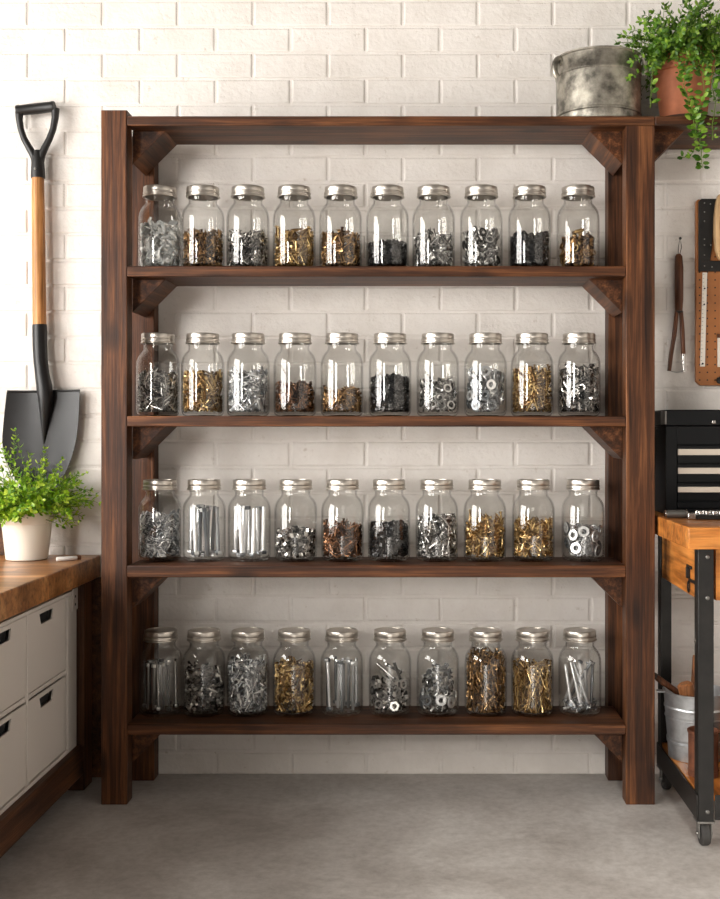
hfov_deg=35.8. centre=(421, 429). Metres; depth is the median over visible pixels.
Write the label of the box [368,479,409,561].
glass jar
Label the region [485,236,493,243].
ring
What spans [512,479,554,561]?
glass jar
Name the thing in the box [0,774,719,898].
floor
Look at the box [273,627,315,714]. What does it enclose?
glass jar
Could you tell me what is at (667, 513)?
tube
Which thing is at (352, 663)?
bolt
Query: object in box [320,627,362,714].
glass jar
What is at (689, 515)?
block
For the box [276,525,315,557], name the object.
nuts
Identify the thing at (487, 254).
ring
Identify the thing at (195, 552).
bolt
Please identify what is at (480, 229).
ring
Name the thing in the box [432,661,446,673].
bolt
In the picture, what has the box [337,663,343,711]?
bolt
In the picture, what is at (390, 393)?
nuts
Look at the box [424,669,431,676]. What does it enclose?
bolt
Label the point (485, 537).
screws
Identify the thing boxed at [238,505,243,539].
bolt
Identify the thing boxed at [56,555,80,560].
stick
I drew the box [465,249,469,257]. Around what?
ring
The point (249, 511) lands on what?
bolt
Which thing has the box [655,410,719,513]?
toolbox
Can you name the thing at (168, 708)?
bolt
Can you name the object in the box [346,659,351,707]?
bolt
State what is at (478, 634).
glass jar
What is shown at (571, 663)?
bolt
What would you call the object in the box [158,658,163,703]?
bolt
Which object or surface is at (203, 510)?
bolt
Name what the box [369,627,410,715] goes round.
glass jar
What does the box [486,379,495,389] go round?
washer
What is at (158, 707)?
bolt
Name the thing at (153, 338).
glass jar
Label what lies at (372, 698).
nut
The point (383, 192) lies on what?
glass jar
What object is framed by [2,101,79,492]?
shovel
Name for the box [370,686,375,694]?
nut
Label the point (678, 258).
divider
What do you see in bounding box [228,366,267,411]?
screws
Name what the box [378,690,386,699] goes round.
nut
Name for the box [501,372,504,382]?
washer
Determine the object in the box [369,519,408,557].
nuts
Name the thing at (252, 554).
bolt
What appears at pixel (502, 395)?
washer
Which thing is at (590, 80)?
pail
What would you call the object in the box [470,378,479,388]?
washer
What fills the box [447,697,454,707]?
washer
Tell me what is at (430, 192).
glass jar
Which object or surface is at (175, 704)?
bolt
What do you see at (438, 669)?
bolt
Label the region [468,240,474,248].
ring
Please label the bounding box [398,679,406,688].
nut
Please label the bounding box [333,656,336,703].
bolt
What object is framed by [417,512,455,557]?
screws
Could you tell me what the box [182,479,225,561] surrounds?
glass jar
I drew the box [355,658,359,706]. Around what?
bolt
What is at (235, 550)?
bolt
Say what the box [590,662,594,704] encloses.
bolt
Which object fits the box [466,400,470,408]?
washer
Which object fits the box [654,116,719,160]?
wall shelf
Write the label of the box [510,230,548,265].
nuts
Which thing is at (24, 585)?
workbench
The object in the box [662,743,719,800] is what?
shelf
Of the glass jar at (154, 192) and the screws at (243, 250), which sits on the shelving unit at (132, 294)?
the glass jar at (154, 192)
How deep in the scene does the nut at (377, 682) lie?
3.08 m
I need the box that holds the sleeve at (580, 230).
[573,228,583,233]
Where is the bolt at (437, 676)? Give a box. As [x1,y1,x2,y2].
[428,674,439,680]
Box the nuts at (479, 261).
[464,226,497,265]
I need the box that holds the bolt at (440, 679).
[427,677,442,691]
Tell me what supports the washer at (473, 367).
in the glass jar at (485, 338)
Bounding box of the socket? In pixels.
[32,324,53,443]
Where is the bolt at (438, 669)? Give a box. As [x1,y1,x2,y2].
[437,668,452,673]
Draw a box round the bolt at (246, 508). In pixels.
[242,505,250,553]
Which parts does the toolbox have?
lid corner, lid, drawer, drawer, drawer, drawer, pull, pull, pull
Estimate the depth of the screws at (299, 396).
3.08 m
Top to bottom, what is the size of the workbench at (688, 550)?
0.778 m
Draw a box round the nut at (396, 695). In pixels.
[393,688,400,698]
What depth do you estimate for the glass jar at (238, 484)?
3.09 m
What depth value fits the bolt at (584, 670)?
3.09 m
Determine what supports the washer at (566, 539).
in the glass jar at (572, 484)
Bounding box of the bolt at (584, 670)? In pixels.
[583,669,588,704]
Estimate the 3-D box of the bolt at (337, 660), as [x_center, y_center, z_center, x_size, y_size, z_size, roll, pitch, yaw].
[-0.233,0.708,3.100,0.017,0.134,0.019,1,0,-13]
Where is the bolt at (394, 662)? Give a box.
[393,661,402,681]
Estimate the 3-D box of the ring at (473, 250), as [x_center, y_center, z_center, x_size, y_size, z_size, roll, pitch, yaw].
[0.147,-0.488,3.073,0.025,0.025,0.008,0,0,27]
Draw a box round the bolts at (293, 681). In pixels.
[274,656,313,712]
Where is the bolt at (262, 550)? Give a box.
[259,506,266,553]
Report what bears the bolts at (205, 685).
in the glass jar at (199, 634)
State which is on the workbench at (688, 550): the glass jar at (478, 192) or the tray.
the tray
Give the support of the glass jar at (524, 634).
on the shelving unit at (132, 294)
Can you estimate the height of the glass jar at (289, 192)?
0.237 m
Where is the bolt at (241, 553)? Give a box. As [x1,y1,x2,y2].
[238,508,245,555]
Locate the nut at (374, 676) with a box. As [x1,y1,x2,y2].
[371,675,379,683]
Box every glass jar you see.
[136,332,179,415]
[138,184,180,265]
[138,479,181,561]
[139,627,182,715]
[181,184,224,265]
[181,332,223,415]
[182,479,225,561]
[182,627,225,716]
[226,184,268,264]
[226,627,268,715]
[227,332,269,415]
[228,479,270,561]
[273,184,315,261]
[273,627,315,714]
[274,332,315,415]
[274,479,316,561]
[319,184,361,265]
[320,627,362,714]
[321,332,362,415]
[321,479,363,561]
[366,184,408,265]
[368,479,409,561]
[369,332,410,415]
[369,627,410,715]
[412,184,454,265]
[416,479,457,561]
[417,332,458,415]
[417,627,458,714]
[460,184,502,265]
[464,332,506,415]
[464,479,505,561]
[465,627,506,715]
[508,184,550,265]
[511,332,552,415]
[511,627,553,715]
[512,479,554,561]
[557,184,599,255]
[558,332,600,415]
[558,627,600,716]
[562,479,604,561]
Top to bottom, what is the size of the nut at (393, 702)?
0.027 m
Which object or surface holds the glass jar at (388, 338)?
on the shelving unit at (132, 294)
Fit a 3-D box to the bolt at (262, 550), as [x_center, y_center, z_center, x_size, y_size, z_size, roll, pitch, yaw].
[-0.445,0.281,3.119,0.024,0.134,0.021,1,0,-29]
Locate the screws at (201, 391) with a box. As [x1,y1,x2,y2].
[183,369,222,411]
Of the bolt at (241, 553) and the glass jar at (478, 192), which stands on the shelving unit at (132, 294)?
the glass jar at (478, 192)
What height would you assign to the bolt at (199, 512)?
0.134 m
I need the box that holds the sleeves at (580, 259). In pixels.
[561,234,594,265]
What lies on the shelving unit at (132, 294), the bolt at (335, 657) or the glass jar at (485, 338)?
the glass jar at (485, 338)
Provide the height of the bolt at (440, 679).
0.041 m
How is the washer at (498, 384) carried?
in the glass jar at (485, 338)
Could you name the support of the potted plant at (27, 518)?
on the workbench at (24, 585)
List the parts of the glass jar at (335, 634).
lid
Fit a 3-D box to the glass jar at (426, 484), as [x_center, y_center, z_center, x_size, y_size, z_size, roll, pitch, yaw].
[0.042,0.252,3.118,0.119,0.226,0.119,0,0,-21]
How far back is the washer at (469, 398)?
3.09 m
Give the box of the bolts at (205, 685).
[184,661,223,712]
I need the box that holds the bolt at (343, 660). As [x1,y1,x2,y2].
[341,659,345,706]
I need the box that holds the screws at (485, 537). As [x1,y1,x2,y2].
[465,509,504,557]
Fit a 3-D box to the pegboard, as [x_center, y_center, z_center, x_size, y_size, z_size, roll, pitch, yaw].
[0.938,-0.402,3.252,0.272,0.543,0.031,0,0,0]
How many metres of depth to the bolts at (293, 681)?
3.08 m
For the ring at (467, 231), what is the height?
0.024 m
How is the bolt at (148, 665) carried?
in the glass jar at (156, 634)
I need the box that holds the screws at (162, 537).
[140,509,179,557]
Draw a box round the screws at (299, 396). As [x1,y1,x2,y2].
[275,380,314,411]
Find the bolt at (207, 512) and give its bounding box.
[204,507,211,554]
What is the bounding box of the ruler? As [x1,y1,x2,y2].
[700,272,706,366]
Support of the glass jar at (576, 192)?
on the shelving unit at (132, 294)
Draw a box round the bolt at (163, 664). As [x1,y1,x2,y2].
[161,662,166,708]
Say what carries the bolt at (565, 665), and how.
in the glass jar at (571, 634)
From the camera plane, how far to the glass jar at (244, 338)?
3.09 m
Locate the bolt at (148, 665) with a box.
[146,663,150,709]
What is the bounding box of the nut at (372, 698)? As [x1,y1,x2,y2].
[371,696,374,705]
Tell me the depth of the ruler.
3.24 m
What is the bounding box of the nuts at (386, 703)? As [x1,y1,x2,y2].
[374,682,405,711]
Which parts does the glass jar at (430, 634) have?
lid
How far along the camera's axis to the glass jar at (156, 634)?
3.09 m
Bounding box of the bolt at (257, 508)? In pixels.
[255,507,259,552]
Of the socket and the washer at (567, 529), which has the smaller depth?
the washer at (567, 529)
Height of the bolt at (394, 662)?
0.068 m
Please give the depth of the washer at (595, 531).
3.08 m
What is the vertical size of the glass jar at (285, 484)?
0.226 m
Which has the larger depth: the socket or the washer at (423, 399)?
the socket
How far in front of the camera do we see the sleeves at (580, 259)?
3.08 m
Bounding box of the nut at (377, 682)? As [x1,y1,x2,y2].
[373,679,380,688]
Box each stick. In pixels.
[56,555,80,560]
[655,673,678,694]
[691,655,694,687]
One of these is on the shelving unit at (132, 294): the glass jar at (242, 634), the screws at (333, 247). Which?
the glass jar at (242, 634)
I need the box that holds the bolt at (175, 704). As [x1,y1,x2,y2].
[173,661,178,707]
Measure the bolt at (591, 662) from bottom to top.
0.107 m
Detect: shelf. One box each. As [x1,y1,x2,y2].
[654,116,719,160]
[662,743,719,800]
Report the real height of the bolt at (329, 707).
0.134 m
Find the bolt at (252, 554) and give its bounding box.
[249,508,256,556]
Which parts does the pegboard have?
square blade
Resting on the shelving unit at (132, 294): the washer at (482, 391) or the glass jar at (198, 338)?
the glass jar at (198, 338)
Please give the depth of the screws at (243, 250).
3.08 m
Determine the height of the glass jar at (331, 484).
0.226 m
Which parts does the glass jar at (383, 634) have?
lid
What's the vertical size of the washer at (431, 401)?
0.027 m
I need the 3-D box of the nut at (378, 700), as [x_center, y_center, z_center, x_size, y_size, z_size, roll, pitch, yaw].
[-0.119,0.761,3.084,0.026,0.029,0.012,0,0,18]
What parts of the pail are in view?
ear handle, ear handle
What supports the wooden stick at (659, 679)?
in the metal bucket
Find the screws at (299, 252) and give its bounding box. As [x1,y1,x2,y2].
[274,225,313,265]
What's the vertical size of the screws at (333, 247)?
0.108 m
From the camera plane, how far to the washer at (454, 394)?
3.10 m
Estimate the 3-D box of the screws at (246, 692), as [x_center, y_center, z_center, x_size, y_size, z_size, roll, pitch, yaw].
[-0.488,0.706,3.118,0.111,0.152,0.111,0,0,-7]
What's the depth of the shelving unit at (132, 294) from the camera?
3.00 m
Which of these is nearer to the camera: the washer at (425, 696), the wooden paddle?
the washer at (425, 696)
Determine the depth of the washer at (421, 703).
3.11 m
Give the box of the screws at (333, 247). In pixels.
[321,227,359,265]
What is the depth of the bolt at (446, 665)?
3.11 m
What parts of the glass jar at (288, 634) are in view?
lid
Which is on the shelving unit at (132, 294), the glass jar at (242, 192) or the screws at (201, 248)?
the glass jar at (242, 192)
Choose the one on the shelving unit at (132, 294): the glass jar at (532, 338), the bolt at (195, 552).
the glass jar at (532, 338)
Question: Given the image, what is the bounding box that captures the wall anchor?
[140,217,179,265]
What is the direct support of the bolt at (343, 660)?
in the glass jar at (335, 634)
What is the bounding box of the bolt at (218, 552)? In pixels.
[214,507,221,554]
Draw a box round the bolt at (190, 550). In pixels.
[187,506,193,553]
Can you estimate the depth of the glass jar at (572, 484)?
3.09 m
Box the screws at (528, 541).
[514,514,552,557]
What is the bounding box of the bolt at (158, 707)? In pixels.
[156,664,161,710]
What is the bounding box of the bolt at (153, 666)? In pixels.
[151,664,155,709]
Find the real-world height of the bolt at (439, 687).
0.036 m
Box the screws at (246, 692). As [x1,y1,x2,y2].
[228,652,267,712]
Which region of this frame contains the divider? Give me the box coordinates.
[667,239,685,372]
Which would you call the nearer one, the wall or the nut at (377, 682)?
the nut at (377, 682)
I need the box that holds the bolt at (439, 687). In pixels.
[438,686,452,696]
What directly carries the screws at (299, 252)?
in the glass jar at (289, 192)
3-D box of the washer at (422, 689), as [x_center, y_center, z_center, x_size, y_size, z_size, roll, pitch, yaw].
[0.001,0.735,3.102,0.009,0.031,0.031,0,0,-11]
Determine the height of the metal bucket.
0.211 m
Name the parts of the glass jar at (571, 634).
lid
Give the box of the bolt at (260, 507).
[255,506,261,540]
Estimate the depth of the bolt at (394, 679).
3.10 m
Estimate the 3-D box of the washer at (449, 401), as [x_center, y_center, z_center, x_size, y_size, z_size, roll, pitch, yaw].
[0.079,-0.070,3.088,0.027,0.027,0.008,0,0,-34]
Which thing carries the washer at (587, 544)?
in the glass jar at (572, 484)
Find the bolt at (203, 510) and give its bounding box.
[200,508,209,555]
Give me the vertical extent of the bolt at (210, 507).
0.135 m
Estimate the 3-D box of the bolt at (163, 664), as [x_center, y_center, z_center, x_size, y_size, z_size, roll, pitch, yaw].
[-0.721,0.714,3.102,0.014,0.128,0.016,1,-1,-27]
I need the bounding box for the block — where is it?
[686,512,695,519]
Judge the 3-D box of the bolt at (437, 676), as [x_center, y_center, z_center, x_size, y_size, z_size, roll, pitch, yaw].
[0.028,0.692,3.091,0.052,0.031,0.016,0,0,38]
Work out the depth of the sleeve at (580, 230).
3.07 m
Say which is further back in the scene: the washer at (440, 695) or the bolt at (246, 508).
the bolt at (246, 508)
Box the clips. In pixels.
[559,362,598,411]
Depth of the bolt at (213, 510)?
3.15 m
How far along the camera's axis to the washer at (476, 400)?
3.08 m
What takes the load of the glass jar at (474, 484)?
on the shelving unit at (132, 294)
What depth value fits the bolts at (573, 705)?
3.09 m
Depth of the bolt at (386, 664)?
3.10 m
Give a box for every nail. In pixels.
[138,367,177,411]
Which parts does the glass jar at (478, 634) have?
lid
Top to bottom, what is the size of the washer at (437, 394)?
0.027 m
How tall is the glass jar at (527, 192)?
0.237 m
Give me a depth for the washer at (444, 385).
3.08 m
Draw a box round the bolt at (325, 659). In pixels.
[324,658,329,705]
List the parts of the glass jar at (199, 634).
lid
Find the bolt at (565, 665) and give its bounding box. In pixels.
[564,664,571,706]
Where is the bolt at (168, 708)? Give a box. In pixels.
[166,664,171,710]
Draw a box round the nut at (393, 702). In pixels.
[389,701,398,710]
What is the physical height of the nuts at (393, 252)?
0.078 m
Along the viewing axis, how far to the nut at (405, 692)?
3.10 m
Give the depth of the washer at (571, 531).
3.08 m
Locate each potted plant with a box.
[0,427,100,560]
[614,0,719,168]
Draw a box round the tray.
[696,514,719,519]
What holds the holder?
attached to the pegboard
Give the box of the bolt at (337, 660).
[336,659,341,707]
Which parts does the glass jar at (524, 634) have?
lid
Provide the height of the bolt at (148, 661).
0.128 m
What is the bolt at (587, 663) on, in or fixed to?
in the glass jar at (571, 634)
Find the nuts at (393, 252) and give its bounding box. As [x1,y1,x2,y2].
[368,239,406,265]
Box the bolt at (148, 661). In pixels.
[147,660,151,704]
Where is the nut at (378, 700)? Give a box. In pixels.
[374,699,382,708]
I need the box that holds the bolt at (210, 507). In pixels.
[204,505,212,550]
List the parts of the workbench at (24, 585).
drawer, drawer, drawer unit, rail, drawer, drawer, corner plate, leg, panel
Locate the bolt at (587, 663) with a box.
[577,662,588,702]
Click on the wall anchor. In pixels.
(162, 237)
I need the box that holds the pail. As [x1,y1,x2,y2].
[552,45,648,115]
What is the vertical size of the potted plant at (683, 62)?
0.529 m
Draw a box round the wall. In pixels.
[0,0,719,773]
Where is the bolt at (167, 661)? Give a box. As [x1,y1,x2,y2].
[165,659,170,704]
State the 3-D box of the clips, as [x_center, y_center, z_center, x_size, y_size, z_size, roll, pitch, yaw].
[0.441,-0.119,3.118,0.110,0.137,0.110,0,0,-39]
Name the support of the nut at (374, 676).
in the glass jar at (383, 634)
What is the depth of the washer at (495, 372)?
3.08 m
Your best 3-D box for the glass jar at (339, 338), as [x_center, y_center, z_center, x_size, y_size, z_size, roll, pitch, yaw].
[-0.225,-0.154,3.118,0.119,0.231,0.119,0,0,-45]
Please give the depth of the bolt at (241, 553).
3.08 m
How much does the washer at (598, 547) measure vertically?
0.032 m
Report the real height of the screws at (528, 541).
0.114 m
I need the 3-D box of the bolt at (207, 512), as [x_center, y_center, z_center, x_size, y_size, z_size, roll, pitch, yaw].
[-0.602,0.282,3.117,0.021,0.134,0.024,-1,1,-38]
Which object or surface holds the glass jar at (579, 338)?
on the shelving unit at (132, 294)
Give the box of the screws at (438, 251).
[414,227,452,265]
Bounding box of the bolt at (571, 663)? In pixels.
[570,662,582,704]
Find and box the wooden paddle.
[713,194,719,260]
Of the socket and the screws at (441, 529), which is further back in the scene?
the socket
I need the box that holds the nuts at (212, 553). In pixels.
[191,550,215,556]
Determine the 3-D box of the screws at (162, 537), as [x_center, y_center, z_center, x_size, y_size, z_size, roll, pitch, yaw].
[-0.735,0.288,3.118,0.110,0.130,0.110,0,0,42]
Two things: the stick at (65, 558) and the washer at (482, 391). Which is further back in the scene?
the stick at (65, 558)
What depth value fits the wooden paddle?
3.22 m
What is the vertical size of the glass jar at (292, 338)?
0.231 m
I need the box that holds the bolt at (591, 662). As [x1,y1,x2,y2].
[571,660,593,696]
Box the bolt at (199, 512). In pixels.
[198,507,203,552]
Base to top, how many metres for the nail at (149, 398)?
0.124 m
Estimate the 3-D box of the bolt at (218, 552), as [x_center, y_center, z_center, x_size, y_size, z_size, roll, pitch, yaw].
[-0.573,0.284,3.124,0.021,0.135,0.029,0,0,-8]
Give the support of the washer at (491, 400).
in the glass jar at (485, 338)
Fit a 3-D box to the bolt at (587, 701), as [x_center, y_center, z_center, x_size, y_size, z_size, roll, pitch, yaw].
[0.443,0.702,3.083,0.048,0.115,0.016,0,0,15]
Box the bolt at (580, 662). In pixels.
[564,660,582,697]
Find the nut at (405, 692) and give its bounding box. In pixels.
[404,691,408,700]
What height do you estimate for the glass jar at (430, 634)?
0.234 m
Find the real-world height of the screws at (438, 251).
0.104 m
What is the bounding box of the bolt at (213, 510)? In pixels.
[210,506,215,550]
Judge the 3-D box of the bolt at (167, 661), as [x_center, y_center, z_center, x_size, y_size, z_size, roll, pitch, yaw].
[-0.716,0.711,3.130,0.016,0.128,0.014,0,1,-33]
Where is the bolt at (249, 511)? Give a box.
[247,509,250,553]
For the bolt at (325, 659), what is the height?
0.134 m
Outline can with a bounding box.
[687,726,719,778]
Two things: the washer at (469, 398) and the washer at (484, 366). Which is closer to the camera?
the washer at (484, 366)
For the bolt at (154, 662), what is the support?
in the glass jar at (156, 634)
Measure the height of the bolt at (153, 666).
0.128 m
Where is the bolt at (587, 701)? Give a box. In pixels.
[573,662,589,703]
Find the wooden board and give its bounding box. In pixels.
[0,524,4,554]
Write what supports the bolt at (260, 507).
in the glass jar at (238, 484)
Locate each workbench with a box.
[0,555,100,857]
[655,511,719,845]
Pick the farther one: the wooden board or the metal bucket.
the wooden board
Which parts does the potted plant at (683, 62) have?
pot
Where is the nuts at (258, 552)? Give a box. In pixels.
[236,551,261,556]
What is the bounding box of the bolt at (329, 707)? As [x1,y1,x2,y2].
[326,662,332,710]
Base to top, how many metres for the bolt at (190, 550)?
0.134 m
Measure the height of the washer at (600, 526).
0.032 m
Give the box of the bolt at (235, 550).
[231,506,239,553]
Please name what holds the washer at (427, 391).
in the glass jar at (436, 338)
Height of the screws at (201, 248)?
0.109 m
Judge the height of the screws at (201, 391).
0.120 m
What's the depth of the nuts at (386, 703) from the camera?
3.09 m
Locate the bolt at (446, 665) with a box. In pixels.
[435,663,448,671]
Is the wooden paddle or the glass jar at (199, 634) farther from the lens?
the wooden paddle
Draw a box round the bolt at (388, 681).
[379,669,391,684]
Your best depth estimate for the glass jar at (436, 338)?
3.08 m
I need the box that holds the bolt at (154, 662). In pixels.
[154,662,156,707]
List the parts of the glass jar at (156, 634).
lid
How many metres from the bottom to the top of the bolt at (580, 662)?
0.113 m
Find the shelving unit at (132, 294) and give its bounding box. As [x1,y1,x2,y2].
[101,110,654,804]
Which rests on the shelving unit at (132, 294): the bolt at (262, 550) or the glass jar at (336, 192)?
the glass jar at (336, 192)
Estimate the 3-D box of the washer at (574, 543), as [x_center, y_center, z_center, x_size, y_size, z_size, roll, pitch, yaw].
[0.427,0.327,3.077,0.032,0.032,0.008,0,0,30]
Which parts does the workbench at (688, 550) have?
leg, shelf rail, ring pull, leg, shelf rail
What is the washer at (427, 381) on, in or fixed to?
in the glass jar at (436, 338)
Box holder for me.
[698,199,719,271]
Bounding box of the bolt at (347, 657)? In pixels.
[346,657,350,704]
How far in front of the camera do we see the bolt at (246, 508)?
3.10 m
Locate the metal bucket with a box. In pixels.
[656,681,719,762]
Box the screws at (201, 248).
[183,227,222,265]
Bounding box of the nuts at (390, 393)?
[370,373,409,411]
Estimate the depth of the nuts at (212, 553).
3.09 m
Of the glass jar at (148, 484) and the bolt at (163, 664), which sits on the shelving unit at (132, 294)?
the glass jar at (148, 484)
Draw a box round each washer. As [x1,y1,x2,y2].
[419,398,425,407]
[419,698,423,708]
[420,688,423,698]
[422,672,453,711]
[423,695,431,705]
[424,390,433,399]
[425,380,434,388]
[428,400,436,409]
[435,393,443,401]
[435,694,446,705]
[443,384,451,392]
[446,400,454,409]
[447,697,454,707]
[452,389,456,397]
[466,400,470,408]
[467,390,473,400]
[469,366,477,376]
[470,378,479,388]
[471,399,480,409]
[479,390,489,400]
[480,365,490,375]
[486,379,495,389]
[487,399,496,409]
[493,371,500,381]
[496,383,503,393]
[500,394,503,404]
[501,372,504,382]
[564,522,569,532]
[564,537,570,547]
[568,529,577,540]
[570,542,581,553]
[578,525,589,536]
[583,543,594,554]
[592,530,599,541]
[594,545,600,555]
[598,525,601,535]
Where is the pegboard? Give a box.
[695,199,719,385]
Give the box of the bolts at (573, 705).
[563,695,596,711]
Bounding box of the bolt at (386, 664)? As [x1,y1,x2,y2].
[385,663,401,673]
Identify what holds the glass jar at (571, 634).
on the shelving unit at (132, 294)
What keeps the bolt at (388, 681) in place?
in the glass jar at (383, 634)
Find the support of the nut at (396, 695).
in the glass jar at (383, 634)
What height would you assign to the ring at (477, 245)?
0.024 m
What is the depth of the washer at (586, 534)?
3.07 m
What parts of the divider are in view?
leg, handle, leg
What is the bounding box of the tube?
[664,509,687,517]
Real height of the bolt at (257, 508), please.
0.135 m
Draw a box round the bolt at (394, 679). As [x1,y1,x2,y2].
[376,662,397,681]
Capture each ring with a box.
[465,230,473,237]
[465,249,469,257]
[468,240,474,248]
[471,249,479,257]
[476,240,483,247]
[478,228,485,236]
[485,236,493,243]
[486,248,494,256]
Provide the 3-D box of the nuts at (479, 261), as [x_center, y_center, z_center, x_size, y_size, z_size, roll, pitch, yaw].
[0.166,-0.512,3.118,0.095,0.113,0.095,0,0,-36]
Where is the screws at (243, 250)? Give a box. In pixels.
[228,228,267,265]
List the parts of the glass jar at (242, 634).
lid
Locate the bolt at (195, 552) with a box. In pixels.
[192,507,199,554]
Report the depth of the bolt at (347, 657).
3.15 m
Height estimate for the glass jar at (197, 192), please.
0.237 m
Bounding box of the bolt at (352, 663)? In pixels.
[350,661,356,709]

